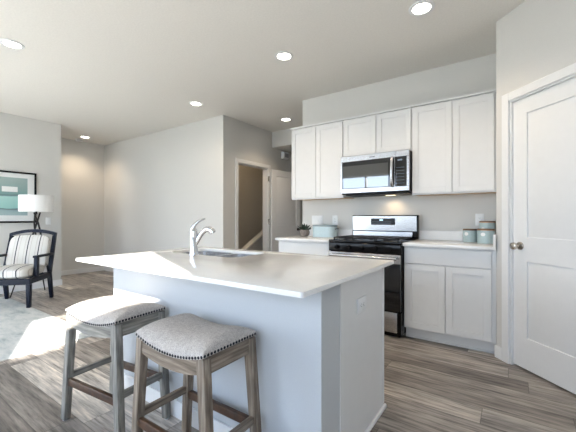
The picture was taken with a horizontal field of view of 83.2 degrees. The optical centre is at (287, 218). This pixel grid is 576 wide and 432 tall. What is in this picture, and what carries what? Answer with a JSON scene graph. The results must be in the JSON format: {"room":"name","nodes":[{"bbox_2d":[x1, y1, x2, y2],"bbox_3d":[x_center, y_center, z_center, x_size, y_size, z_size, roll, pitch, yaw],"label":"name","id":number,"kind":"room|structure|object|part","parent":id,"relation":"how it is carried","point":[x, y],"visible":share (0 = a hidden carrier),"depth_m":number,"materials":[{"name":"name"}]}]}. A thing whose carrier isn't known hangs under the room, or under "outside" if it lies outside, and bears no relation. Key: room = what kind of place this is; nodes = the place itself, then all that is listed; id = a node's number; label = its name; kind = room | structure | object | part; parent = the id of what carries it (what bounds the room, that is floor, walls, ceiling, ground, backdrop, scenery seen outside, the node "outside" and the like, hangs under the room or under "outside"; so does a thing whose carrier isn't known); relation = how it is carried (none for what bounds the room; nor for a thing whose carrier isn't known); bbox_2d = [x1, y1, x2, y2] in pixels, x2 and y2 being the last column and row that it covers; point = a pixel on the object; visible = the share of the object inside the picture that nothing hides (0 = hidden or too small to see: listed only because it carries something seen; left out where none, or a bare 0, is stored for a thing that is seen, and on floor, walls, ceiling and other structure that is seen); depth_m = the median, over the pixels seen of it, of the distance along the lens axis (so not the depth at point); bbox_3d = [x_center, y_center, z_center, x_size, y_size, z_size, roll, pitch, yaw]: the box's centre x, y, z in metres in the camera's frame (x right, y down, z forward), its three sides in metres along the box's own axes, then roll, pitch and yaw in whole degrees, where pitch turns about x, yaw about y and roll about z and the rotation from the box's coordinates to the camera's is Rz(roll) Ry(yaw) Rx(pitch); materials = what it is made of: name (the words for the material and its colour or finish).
{"room":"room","nodes":[
{"label":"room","id":0,"kind":"room"},
{"bbox_2d":[0,112,60,286],"bbox_3d":[-5.050,-0.240,3.955,0.115,2.741,3.941,0,0,35],"label":"wall","id":1,"kind":"structure","parent":0,"point":[28,145],"depth_m":5.28,"materials":[{"name":"grey paint"}]},
{"bbox_2d":[0,170,36,222],"bbox_3d":[-4.379,-0.335,4.795,0.028,0.794,1.085,0,0,35],"label":"framed picture","id":2,"kind":"object","parent":1,"relation":"attached to","point":[13,184],"visible":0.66,"depth_m":5.01,"materials":[{"name":"black wood"}]},
{"bbox_2d":[0,176,27,215],"bbox_3d":[-4.380,-0.345,4.796,0.002,0.584,0.855,0,0,35],"label":"print","id":3,"kind":"object","parent":2,"relation":"attached to","point":[11,187],"depth_m":4.98},
{"bbox_2d":[0,279,61,293],"bbox_3d":[-4.993,1.081,3.924,0.014,0.098,3.955,0,0,35],"label":"baseboard","id":4,"kind":"structure","parent":1,"relation":"attached to","point":[37,285],"depth_m":5.22,"materials":[{"name":"white paint"}]},
{"bbox_2d":[46,217,50,224],"bbox_3d":[-3.981,0.035,5.386,0.010,0.118,0.075,0,0,35],"label":"switch plate","id":5,"kind":"object","parent":1,"relation":"attached to","point":[48,219],"visible":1,"depth_m":5.38,"materials":[{"name":"white plastic"}]},
{"bbox_2d":[61,138,103,270],"bbox_3d":[-5.547,-0.240,5.035,0.115,2.741,5.378,0,0,35],"label":"wall","id":6,"kind":"structure","parent":0,"point":[82,163],"depth_m":6.74,"materials":[{"name":"grey paint"}]},
{"bbox_2d":[61,266,103,275],"bbox_3d":[-5.494,1.081,4.998,0.014,0.098,5.148,0,0,35],"label":"baseboard","id":7,"kind":"structure","parent":6,"relation":"attached to","point":[100,268],"depth_m":6.74,"materials":[{"name":"white paint"}]},
{"bbox_2d":[104,116,217,266],"bbox_3d":[-2.531,-0.240,6.146,3.573,2.741,0.115,0,0,35],"label":"wall","id":8,"kind":"structure","parent":0,"point":[157,185],"depth_m":5.94,"materials":[{"name":"grey paint"}]},
{"bbox_2d":[104,266,113,271],"bbox_3d":[-2.510,1.081,6.052,3.688,0.098,0.014,0,0,35],"label":"baseboard","id":9,"kind":"structure","parent":8,"relation":"attached to","point":[106,268],"depth_m":6.96,"materials":[{"name":"white paint"}]},
{"bbox_2d":[238,165,262,248],"bbox_3d":[-1.087,-0.240,6.940,0.100,2.741,2.837,0,0,35],"label":"wall","id":10,"kind":"structure","parent":0,"point":[250,180],"depth_m":7.19,"materials":[{"name":"grey paint"}]},
{"bbox_2d":[247,236,262,250],"bbox_3d":[-0.726,0.599,6.347,0.090,1.063,1.600,0,0,35],"label":"wall","id":11,"kind":"structure","parent":0,"point":[258,245],"depth_m":6.47,"materials":[{"name":"paint"}]},
{"bbox_2d":[241,230,262,249],"bbox_3d":[-0.726,0.476,6.347,0.130,0.878,1.600,0,0,35],"label":"trim","id":12,"kind":"structure","parent":11,"relation":"attached to","point":[250,243],"depth_m":6.38,"materials":[{"name":"white paint"}]},
{"bbox_2d":[218,115,302,248],"bbox_3d":[-0.208,-0.240,6.260,0.115,2.741,2.952,0,0,35],"label":"wall","id":13,"kind":"structure","parent":0,"point":[236,138],"depth_m":5.20,"materials":[{"name":"grey paint"}]},
{"bbox_2d":[235,158,270,250],"bbox_3d":[-0.632,0.073,5.633,0.132,2.114,0.918,0,0,35],"label":"trim","id":14,"kind":"structure","parent":13,"relation":"attached to","point":[266,169],"depth_m":5.92,"materials":[{"name":"white paint"}]},
{"bbox_2d":[268,169,299,251],"bbox_3d":[-0.035,0.108,6.155,0.822,2.020,0.116,0,0,-45],"label":"door","id":15,"kind":"structure","parent":13,"relation":"in","point":[285,211],"depth_m":6.10,"materials":[{"name":"white paint"}]},
{"bbox_2d":[281,151,289,159],"bbox_3d":[-0.052,-1.230,6.323,0.069,0.130,0.210,0,0,35],"label":"door chime","id":16,"kind":"object","parent":13,"relation":"attached to","point":[284,155],"visible":1,"depth_m":6.27,"materials":[{"name":"white plastic"}]},
{"bbox_2d":[0,0,525,144],"bbox_3d":[-1.137,-1.671,3.711,9.100,0.120,8.600,0,0,35],"label":"ceiling","id":17,"kind":"structure","parent":0,"point":[107,72],"depth_m":3.14,"materials":[{"name":"paint"}]},
{"bbox_2d":[0,38,24,49],"bbox_3d":[-2.543,-1.606,2.987,0.188,0.009,0.188,0,0,35],"label":"recessed light","id":18,"kind":"object","parent":17,"relation":"in","point":[13,44],"visible":1,"depth_m":2.98,"materials":[{"name":"white plastic"}]},
{"bbox_2d":[189,101,202,105],"bbox_3d":[-1.285,-1.606,4.528,0.188,0.009,0.188,0,0,35],"label":"recessed light","id":19,"kind":"object","parent":17,"relation":"in","point":[194,103],"visible":1,"depth_m":4.52,"materials":[{"name":"white plastic"}]},
{"bbox_2d":[275,51,292,60],"bbox_3d":[-0.040,-1.606,3.207,0.188,0.009,0.188,0,0,35],"label":"recessed light","id":20,"kind":"object","parent":17,"relation":"in","point":[282,55],"visible":1,"depth_m":3.19,"materials":[{"name":"white plastic"}]},
{"bbox_2d":[280,117,291,120],"bbox_3d":[-0.032,-1.606,5.245,0.188,0.009,0.188,0,0,35],"label":"recessed light","id":21,"kind":"object","parent":17,"relation":"in","point":[285,118],"visible":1,"depth_m":5.24,"materials":[{"name":"white plastic"}]},
{"bbox_2d":[408,0,434,15],"bbox_3d":[1.020,-1.606,2.476,0.188,0.009,0.188,0,0,35],"label":"recessed light","id":22,"kind":"object","parent":17,"relation":"in","point":[422,7],"visible":1,"depth_m":2.46,"materials":[{"name":"white plastic"}]},
{"bbox_2d":[272,129,291,152],"bbox_3d":[1.294,-1.468,5.970,2.682,0.286,1.715,0,0,35],"label":"wall","id":23,"kind":"structure","parent":0,"point":[281,140],"depth_m":5.93,"materials":[{"name":"grey paint"}]},
{"bbox_2d":[0,270,575,431],"bbox_3d":[-1.137,1.190,3.711,9.100,0.120,8.600,0,0,35],"label":"floor","id":24,"kind":"structure","parent":0,"point":[429,386],"depth_m":2.13,"materials":[{"name":"grey wood"}]},
{"bbox_2d":[10,195,53,297],"bbox_3d":[-3.773,0.391,4.799,0.530,1.477,0.517,0,0,35],"label":"floor lamp","id":25,"kind":"object","parent":24,"relation":"on","point":[26,203],"visible":0.77,"depth_m":4.71,"materials":[{"name":"white fabric"}]},
{"bbox_3d":[-3.838,0.516,4.745,0.052,1.227,0.362,0,0,43],"label":"leg","id":26,"kind":"part","parent":25,"relation":"part of","materials":[{"name":"brown metal"}]},
{"bbox_3d":[-3.764,-0.227,4.849,0.424,0.242,0.424,0,0,35],"label":"lamp shade","id":27,"kind":"part","parent":25,"relation":"part of","materials":[{"name":"white fabric"}]},
{"bbox_3d":[-3.817,0.516,4.965,0.052,1.227,0.362,0,0,-17],"label":"leg","id":28,"kind":"part","parent":25,"relation":"part of","materials":[{"name":"brown metal"}]},
{"bbox_3d":[-3.637,0.516,4.838,0.362,1.227,0.052,0,0,13],"label":"leg","id":29,"kind":"part","parent":25,"relation":"part of","materials":[{"name":"brown metal"}]},
{"bbox_2d":[0,297,90,361],"bbox_3d":[-3.759,1.126,2.809,2.720,0.007,2.730,0,0,35],"label":"area rug","id":30,"kind":"object","parent":24,"relation":"on","point":[23,330],"visible":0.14,"depth_m":3.26,"materials":[{"name":"grey carpet"}]},
{"bbox_2d":[0,229,56,307],"bbox_3d":[-3.622,0.639,4.380,0.605,0.979,0.748,0,0,-12],"label":"armchair","id":31,"kind":"object","parent":30,"relation":"on","point":[26,256],"visible":1,"depth_m":4.51,"materials":[{"name":"white fabric"}]},
{"bbox_3d":[-3.932,0.935,4.511,0.045,0.371,0.120,0,0,-12],"label":"leg","id":32,"kind":"part","parent":31,"relation":"part of","materials":[{"name":"blue paint"}]},
{"bbox_3d":[-3.942,0.500,4.566,0.051,0.520,0.201,0,0,-12],"label":"post","id":33,"kind":"part","parent":31,"relation":"part of","materials":[{"name":"blue paint"}]},
{"bbox_3d":[-3.547,0.793,4.042,0.598,0.072,0.054,0,0,-12],"label":"rail","id":34,"kind":"part","parent":31,"relation":"part of","materials":[{"name":"blue paint"}]},
{"bbox_2d":[0,264,43,278],"bbox_3d":[-3.602,0.693,4.291,0.498,0.167,0.550,0,0,-12],"label":"seat cushion","id":35,"kind":"object","parent":31,"relation":"on","point":[8,271],"depth_m":4.12,"materials":[{"name":"beige fabric"}]},
{"bbox_3d":[-3.278,0.976,4.101,0.052,0.292,0.055,0,0,-12],"label":"leg","id":36,"kind":"part","parent":31,"relation":"part of","materials":[{"name":"blue paint"}]},
{"bbox_2d":[6,235,50,267],"bbox_3d":[-3.668,0.475,4.591,0.498,0.493,0.223,0,0,-12],"label":"cushion","id":37,"kind":"object","parent":31,"relation":"on","point":[21,249],"depth_m":4.55,"materials":[{"name":"beige fabric"}]},
{"bbox_3d":[-3.695,0.200,4.715,0.586,0.100,0.064,0,0,-12],"label":"rail","id":38,"kind":"part","parent":31,"relation":"part of","materials":[{"name":"blue paint"}]},
{"bbox_3d":[-3.316,0.635,4.272,0.042,0.248,0.075,0,0,-12],"label":"arm post","id":39,"kind":"part","parent":31,"relation":"part of","materials":[{"name":"blue paint"}]},
{"bbox_3d":[-3.333,0.791,4.350,0.044,0.067,0.450,0,0,-12],"label":"rail","id":40,"kind":"part","parent":31,"relation":"part of","materials":[{"name":"blue paint"}]},
{"bbox_3d":[-3.357,0.499,4.459,0.055,0.035,0.453,0,0,-12],"label":"armrest","id":41,"kind":"part","parent":31,"relation":"part of","materials":[{"name":"blue paint"}]},
{"bbox_3d":[-3.395,0.940,4.630,0.045,0.379,0.120,0,0,-12],"label":"leg","id":42,"kind":"part","parent":31,"relation":"part of","materials":[{"name":"blue paint"}]},
{"bbox_3d":[-3.409,0.500,4.684,0.051,0.520,0.201,0,0,-12],"label":"post","id":43,"kind":"part","parent":31,"relation":"part of","materials":[{"name":"blue paint"}]},
{"bbox_2d":[61,296,170,431],"bbox_3d":[-0.971,0.799,1.832,0.528,0.662,0.318,0,0,29],"label":"bar stool","id":44,"kind":"object","parent":24,"relation":"on","point":[112,317],"visible":0.98,"depth_m":1.75,"materials":[{"name":"fabric"}]},
{"bbox_3d":[-1.229,0.825,1.821,0.085,0.600,0.048,0,0,29],"label":"leg","id":45,"kind":"part","parent":44,"relation":"part of","materials":[{"name":"grey wood"}]},
{"bbox_3d":[-1.100,0.825,2.057,0.085,0.600,0.048,0,0,29],"label":"leg","id":46,"kind":"part","parent":44,"relation":"part of","materials":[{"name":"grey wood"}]},
{"bbox_3d":[-0.971,0.530,1.832,0.450,0.050,0.312,0,0,29],"label":"nailhead trim","id":47,"kind":"part","parent":44,"relation":"part of","materials":[{"name":"black metal"}]},
{"bbox_2d":[66,296,165,326],"bbox_3d":[-0.971,0.512,1.832,0.443,0.088,0.306,0,0,29],"label":"seat cushion","id":48,"kind":"object","parent":44,"relation":"on","point":[106,311],"depth_m":1.75,"materials":[{"name":"fabric"}]},
{"bbox_3d":[-0.842,0.825,1.607,0.085,0.600,0.048,0,0,29],"label":"leg","id":49,"kind":"part","parent":44,"relation":"part of","materials":[{"name":"grey wood"}]},
{"bbox_3d":[-0.712,0.825,1.844,0.085,0.600,0.048,0,0,29],"label":"leg","id":50,"kind":"part","parent":44,"relation":"part of","materials":[{"name":"grey wood"}]},
{"bbox_2d":[131,313,261,431],"bbox_3d":[-0.411,0.799,1.448,0.528,0.662,0.318,0,0,34],"label":"bar stool","id":51,"kind":"object","parent":24,"relation":"on","point":[188,344],"visible":1,"depth_m":1.40,"materials":[{"name":"fabric"}]},
{"bbox_3d":[-0.670,0.825,1.461,0.085,0.600,0.048,0,0,34],"label":"leg","id":52,"kind":"part","parent":51,"relation":"part of","materials":[{"name":"beige wood"}]},
{"bbox_3d":[-0.518,0.825,1.685,0.085,0.600,0.048,0,0,34],"label":"leg","id":53,"kind":"part","parent":51,"relation":"part of","materials":[{"name":"beige wood"}]},
{"bbox_2d":[136,313,255,359],"bbox_3d":[-0.411,0.512,1.448,0.443,0.088,0.306,0,0,34],"label":"seat cushion","id":54,"kind":"object","parent":51,"relation":"on","point":[185,336],"depth_m":1.36,"materials":[{"name":"fabric"}]},
{"bbox_3d":[-0.411,0.530,1.448,0.450,0.050,0.312,0,0,34],"label":"nailhead trim","id":55,"kind":"part","parent":51,"relation":"part of","materials":[{"name":"black metal"}]},
{"bbox_3d":[-0.304,0.825,1.212,0.085,0.600,0.048,0,0,34],"label":"leg","id":56,"kind":"part","parent":51,"relation":"part of","materials":[{"name":"beige wood"}]},
{"bbox_3d":[-0.152,0.825,1.435,0.085,0.600,0.048,0,0,34],"label":"leg","id":57,"kind":"part","parent":51,"relation":"part of","materials":[{"name":"beige wood"}]},
{"bbox_2d":[114,253,386,431],"bbox_3d":[-0.315,0.701,2.106,1.679,0.858,0.804,0,0,35],"label":"kitchen island","id":58,"kind":"object","parent":24,"relation":"on","point":[320,362],"visible":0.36,"depth_m":1.54,"materials":[{"name":"paint"}]},
{"bbox_3d":[-0.501,1.081,1.857,1.658,0.098,0.184,0,0,35],"label":"baseboard","id":59,"kind":"part","parent":58,"relation":"part of","materials":[{"name":"white paint"}]},
{"bbox_2d":[76,246,393,297],"bbox_3d":[-0.364,0.261,2.028,1.733,0.020,1.046,0,0,35],"label":"island countertop","id":60,"kind":"structure","parent":58,"relation":"on","point":[298,275],"depth_m":1.71,"materials":[{"name":"white stone"}]},
{"bbox_2d":[189,218,215,255],"bbox_3d":[-0.592,0.122,2.243,0.181,0.257,0.062,0,0,1],"label":"kitchen faucet","id":61,"kind":"object","parent":60,"relation":"on","point":[195,237],"visible":0.99,"depth_m":2.23,"materials":[{"name":"silver metal"}]},
{"bbox_3d":[-0.627,0.042,2.243,0.105,0.096,0.034,0,0,2],"label":"lever handle","id":62,"kind":"part","parent":61,"relation":"part of","materials":[{"name":"silver metal"}]},
{"bbox_3d":[-0.604,0.117,2.246,0.104,0.133,0.042,0,0,-2],"label":"spout","id":63,"kind":"part","parent":61,"relation":"part of","materials":[{"name":"silver metal"}]},
{"bbox_2d":[185,251,250,256],"bbox_3d":[-0.537,0.364,2.428,0.706,0.185,0.369,0,0,35],"label":"sink","id":64,"kind":"object","parent":60,"relation":"in","point":[209,253],"visible":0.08,"depth_m":2.63,"materials":[{"name":"silver metal"}]},
{"bbox_3d":[-0.668,0.364,2.519,0.386,0.185,0.369,0,0,35],"label":"bowl","id":65,"kind":"part","parent":64,"relation":"part of","materials":[{"name":"silver metal"}]},
{"bbox_3d":[-0.376,0.364,2.317,0.316,0.185,0.369,0,0,35],"label":"bowl","id":66,"kind":"part","parent":64,"relation":"part of","materials":[{"name":"silver metal"}]},
{"bbox_2d":[357,295,365,314],"bbox_3d":[0.377,0.437,1.652,0.008,0.075,0.118,0,0,35],"label":"power outlet","id":67,"kind":"object","parent":58,"relation":"attached to","point":[361,302],"visible":1,"depth_m":1.64,"materials":[{"name":"white plastic"}]},
{"bbox_2d":[360,300,364,308],"bbox_3d":[0.379,0.437,1.651,0.002,0.033,0.066,0,0,35],"label":"receptacle","id":68,"kind":"object","parent":67,"relation":"attached to","point":[362,302],"depth_m":1.65,"materials":[{"name":"white plastic"}]},
{"bbox_3d":[0.398,0.701,1.705,0.024,0.858,0.588,0,0,35],"label":"panel","id":69,"kind":"part","parent":58,"relation":"part of","materials":[{"name":"white paint"}]},
{"bbox_3d":[0.366,1.117,1.630,0.017,0.026,0.771,0,0,35],"label":"shoe molding","id":70,"kind":"part","parent":58,"relation":"part of","materials":[{"name":"white paint"}]},
{"bbox_2d":[279,240,330,255],"bbox_3d":[0.339,0.693,3.950,0.703,0.874,0.608,0,0,35],"label":"base cabinet","id":71,"kind":"object","parent":24,"relation":"on","point":[316,248],"visible":0.05,"depth_m":3.69,"materials":[{"name":"white paint"}]},
{"bbox_2d":[275,228,352,242],"bbox_3d":[0.324,0.192,3.945,0.725,0.128,0.635,0,0,35],"label":"countertop","id":72,"kind":"structure","parent":71,"relation":"on","point":[340,232],"depth_m":3.93,"materials":[{"name":"white stone"}]},
{"bbox_2d":[298,223,310,236],"bbox_3d":[0.216,0.141,4.140,0.190,0.170,0.175,0,0,35],"label":"potted succulent","id":73,"kind":"object","parent":72,"relation":"on","point":[304,230],"visible":1,"depth_m":4.10,"materials":[{"name":"green plant"}]},
{"bbox_2d":[312,225,338,236],"bbox_3d":[0.470,0.151,4.056,0.335,0.149,0.188,0,0,35],"label":"bin","id":74,"kind":"object","parent":72,"relation":"on","point":[318,230],"visible":0.99,"depth_m":3.96,"materials":[{"name":"blue ceramic"}]},
{"bbox_2d":[328,215,418,337],"bbox_3d":[0.918,0.544,3.470,0.775,1.172,0.722,0,0,35],"label":"gas range","id":75,"kind":"object","parent":24,"relation":"on","point":[383,237],"visible":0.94,"depth_m":3.21,"materials":[{"name":"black metal"}]},
{"bbox_3d":[0.722,0.372,3.202,0.693,0.028,0.059,0,0,35],"label":"door handle","id":76,"kind":"part","parent":75,"relation":"part of","materials":[{"name":"silver metal"}]},
{"bbox_3d":[0.753,0.608,3.247,0.747,0.535,0.044,0,0,35],"label":"oven door","id":77,"kind":"part","parent":75,"relation":"part of","materials":[{"name":"black glass"}]},
{"bbox_2d":[329,238,415,244],"bbox_3d":[0.909,0.231,3.471,0.759,0.026,0.580,0,0,35],"label":"cooktop","id":78,"kind":"object","parent":75,"relation":"in","point":[339,241],"depth_m":3.26,"materials":[{"name":"black metal"}]},
{"bbox_3d":[1.068,0.175,3.710,0.683,0.059,0.005,0,0,35],"label":"plate","id":79,"kind":"part","parent":75,"relation":"part of","materials":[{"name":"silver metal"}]},
{"bbox_3d":[1.082,0.052,3.695,0.733,0.165,0.014,0,0,35],"label":"plate","id":80,"kind":"part","parent":75,"relation":"part of","materials":[{"name":"silver metal"}]},
{"bbox_3d":[0.740,0.980,3.256,0.715,0.190,0.044,0,0,35],"label":"storage drawer","id":81,"kind":"part","parent":75,"relation":"part of","materials":[{"name":"silver metal"}]},
{"bbox_2d":[404,246,495,353],"bbox_3d":[1.565,0.693,3.099,0.734,0.874,0.608,0,0,35],"label":"base cabinet","id":82,"kind":"object","parent":24,"relation":"on","point":[450,293],"visible":0.9,"depth_m":2.83,"materials":[{"name":"white paint"}]},
{"bbox_3d":[1.248,0.717,2.962,0.342,0.591,0.019,0,0,35],"label":"door","id":83,"kind":"part","parent":82,"relation":"part of","materials":[{"name":"white paint"}]},
{"bbox_3d":[1.391,0.342,2.863,0.690,0.140,0.020,0,0,35],"label":"drawer","id":84,"kind":"part","parent":82,"relation":"part of","materials":[{"name":"white paint"}]},
{"bbox_2d":[403,231,495,249],"bbox_3d":[1.557,0.192,3.089,0.737,0.128,0.635,0,0,35],"label":"countertop","id":85,"kind":"structure","parent":82,"relation":"on","point":[434,239],"depth_m":3.10,"materials":[{"name":"white stone"}]},
{"bbox_2d":[463,229,476,241],"bbox_3d":[1.789,0.162,3.189,0.125,0.128,0.125,0,0,35],"label":"canister","id":86,"kind":"object","parent":85,"relation":"on","point":[469,235],"visible":0.94,"depth_m":3.14,"materials":[{"name":"teal ceramic"}]},
{"bbox_2d":[477,228,494,243],"bbox_3d":[1.829,0.158,2.997,0.146,0.135,0.146,0,0,35],"label":"canister","id":87,"kind":"object","parent":85,"relation":"on","point":[484,236],"visible":0.95,"depth_m":2.94,"materials":[{"name":"teal ceramic"}]},
{"bbox_2d":[479,221,495,232],"bbox_3d":[1.915,0.123,3.114,0.138,0.205,0.138,0,0,35],"label":"canister","id":88,"kind":"object","parent":85,"relation":"on","point":[482,224],"visible":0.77,"depth_m":3.06,"materials":[{"name":"teal ceramic"}]},
{"bbox_3d":[1.533,0.717,2.763,0.342,0.591,0.019,0,0,35],"label":"door","id":89,"kind":"part","parent":82,"relation":"part of","materials":[{"name":"white paint"}]},
{"bbox_2d":[300,230,309,236],"bbox_3d":[0.215,0.182,4.142,0.126,0.088,0.125,0,0,35],"label":"pot","id":90,"kind":"object","parent":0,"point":[304,233],"depth_m":4.10,"materials":[{"name":"ceramic"}]},
{"bbox_2d":[303,53,495,239],"bbox_3d":[1.692,-0.240,3.453,3.556,2.741,0.115,0,0,35],"label":"wall","id":91,"kind":"structure","parent":0,"point":[441,212],"depth_m":3.59,"materials":[{"name":"grey paint"}]},
{"bbox_2d":[312,215,322,223],"bbox_3d":[0.386,0.015,4.283,0.165,0.118,0.010,0,0,35],"label":"switch plate","id":92,"kind":"object","parent":91,"relation":"attached to","point":[315,219],"visible":1,"depth_m":4.28,"materials":[{"name":"white plastic"}]},
{"bbox_2d":[290,118,353,200],"bbox_3d":[0.422,-0.698,4.062,0.727,0.912,0.330,0,0,35],"label":"upper cabinet","id":93,"kind":"object","parent":91,"relation":"attached to","point":[318,148],"visible":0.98,"depth_m":3.92,"materials":[{"name":"white paint"}]},
{"bbox_3d":[0.196,-0.688,4.037,0.350,0.864,0.019,0,0,35],"label":"door","id":94,"kind":"part","parent":93,"relation":"part of","materials":[{"name":"white paint"}]},
{"bbox_3d":[0.422,-1.144,4.062,0.727,0.020,0.330,0,0,35],"label":"rail","id":95,"kind":"part","parent":93,"relation":"part of","materials":[{"name":"white paint"}]},
{"bbox_3d":[0.487,-0.688,3.835,0.348,0.864,0.019,0,0,35],"label":"door","id":96,"kind":"part","parent":93,"relation":"part of","materials":[{"name":"white paint"}]},
{"bbox_2d":[309,228,352,235],"bbox_3d":[0.500,0.177,4.197,0.725,0.098,0.020,0,0,35],"label":"backsplash","id":97,"kind":"structure","parent":91,"relation":"attached to","point":[340,232],"depth_m":4.06,"materials":[{"name":"white stone"}]},
{"bbox_2d":[332,215,337,224],"bbox_3d":[0.600,0.015,4.136,0.075,0.118,0.008,0,0,35],"label":"power outlet","id":98,"kind":"object","parent":91,"relation":"attached to","point":[334,217],"visible":1,"depth_m":4.13,"materials":[{"name":"white plastic"}]},
{"bbox_2d":[343,105,411,156],"bbox_3d":[1.033,-0.925,3.639,0.756,0.458,0.330,0,0,35],"label":"upper cabinet","id":99,"kind":"object","parent":91,"relation":"attached to","point":[389,130],"visible":0.8,"depth_m":3.48,"materials":[{"name":"white paint"}]},
{"bbox_3d":[0.798,-0.915,3.620,0.379,0.410,0.019,0,0,35],"label":"door","id":100,"kind":"part","parent":99,"relation":"part of","materials":[{"name":"white paint"}]},
{"bbox_2d":[341,149,411,196],"bbox_3d":[0.997,-0.476,3.585,0.746,0.436,0.456,0,0,35],"label":"microwave oven","id":101,"kind":"object","parent":99,"relation":"attached to","point":[384,173],"visible":0.98,"depth_m":3.43,"materials":[{"name":"silver metal"}]},
{"bbox_3d":[0.857,-0.482,3.498,0.580,0.300,0.026,0,0,35],"label":"door glass","id":102,"kind":"part","parent":101,"relation":"part of","materials":[{"name":"black glass"}]},
{"bbox_3d":[1.059,-0.482,3.304,0.029,0.320,0.064,0,0,35],"label":"handle","id":103,"kind":"part","parent":101,"relation":"part of","materials":[{"name":"silver metal"}]},
{"bbox_3d":[1.150,-0.482,3.294,0.119,0.300,0.027,0,0,35],"label":"control panel","id":104,"kind":"part","parent":101,"relation":"part of","materials":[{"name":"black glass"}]},
{"bbox_3d":[1.033,-1.144,3.639,0.756,0.020,0.330,0,0,35],"label":"rail","id":105,"kind":"part","parent":99,"relation":"part of","materials":[{"name":"white paint"}]},
{"bbox_3d":[1.106,-0.915,3.406,0.359,0.410,0.019,0,0,35],"label":"door","id":106,"kind":"part","parent":99,"relation":"part of","materials":[{"name":"white paint"}]},
{"bbox_2d":[419,231,462,240],"bbox_3d":[1.724,0.177,3.347,0.716,0.098,0.020,0,0,35],"label":"backsplash","id":107,"kind":"structure","parent":91,"relation":"attached to","point":[423,235],"depth_m":3.41,"materials":[{"name":"white stone"}]},
{"bbox_2d":[411,89,495,195],"bbox_3d":[1.646,-0.698,3.213,0.732,0.912,0.330,0,0,35],"label":"upper cabinet","id":108,"kind":"object","parent":91,"relation":"attached to","point":[454,138],"visible":0.94,"depth_m":3.06,"materials":[{"name":"white paint"}]},
{"bbox_3d":[1.415,-0.688,3.192,0.361,0.864,0.019,0,0,35],"label":"door","id":109,"kind":"part","parent":108,"relation":"part of","materials":[{"name":"white paint"}]},
{"bbox_3d":[1.646,-1.144,3.213,0.732,0.020,0.330,0,0,35],"label":"rail","id":110,"kind":"part","parent":108,"relation":"part of","materials":[{"name":"white paint"}]},
{"bbox_3d":[1.705,-0.688,2.990,0.335,0.864,0.019,0,0,35],"label":"door","id":111,"kind":"part","parent":108,"relation":"part of","materials":[{"name":"white paint"}]},
{"bbox_2d":[475,214,483,225],"bbox_3d":[1.909,0.008,3.227,0.075,0.118,0.008,0,0,35],"label":"power outlet","id":112,"kind":"object","parent":91,"relation":"attached to","point":[478,217],"visible":0.77,"depth_m":3.23,"materials":[{"name":"white plastic"}]},
{"bbox_2d":[496,0,575,347],"bbox_3d":[1.928,-0.240,1.749,0.115,2.741,1.860,0,0,-10],"label":"wall","id":113,"kind":"structure","parent":0,"point":[535,40],"depth_m":2.40,"materials":[{"name":"grey paint"}]},
{"bbox_2d":[495,345,501,359],"bbox_3d":[1.862,1.081,1.751,0.014,0.098,1.846,0,0,-10],"label":"baseboard","id":114,"kind":"structure","parent":113,"relation":"attached to","point":[498,350],"depth_m":2.62,"materials":[{"name":"white paint"}]},
{"bbox_2d":[502,63,575,364],"bbox_3d":[1.845,0.075,2.158,0.132,2.109,0.890,0,0,-10],"label":"trim","id":115,"kind":"structure","parent":113,"relation":"attached to","point":[508,99],"depth_m":2.52,"materials":[{"name":"white paint"}]},
{"bbox_2d":[510,77,575,393],"bbox_3d":[1.796,0.108,2.149,0.109,2.020,0.738,0,0,-10],"label":"door","id":116,"kind":"structure","parent":113,"relation":"in","point":[543,246],"depth_m":2.26,"materials":[{"name":"white paint"}]},
{"bbox_3d":[1.723,0.205,2.450,0.074,0.062,0.062,0,0,-10],"label":"knob","id":117,"kind":"part","parent":116,"relation":"part of","materials":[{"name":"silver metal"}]}
]}

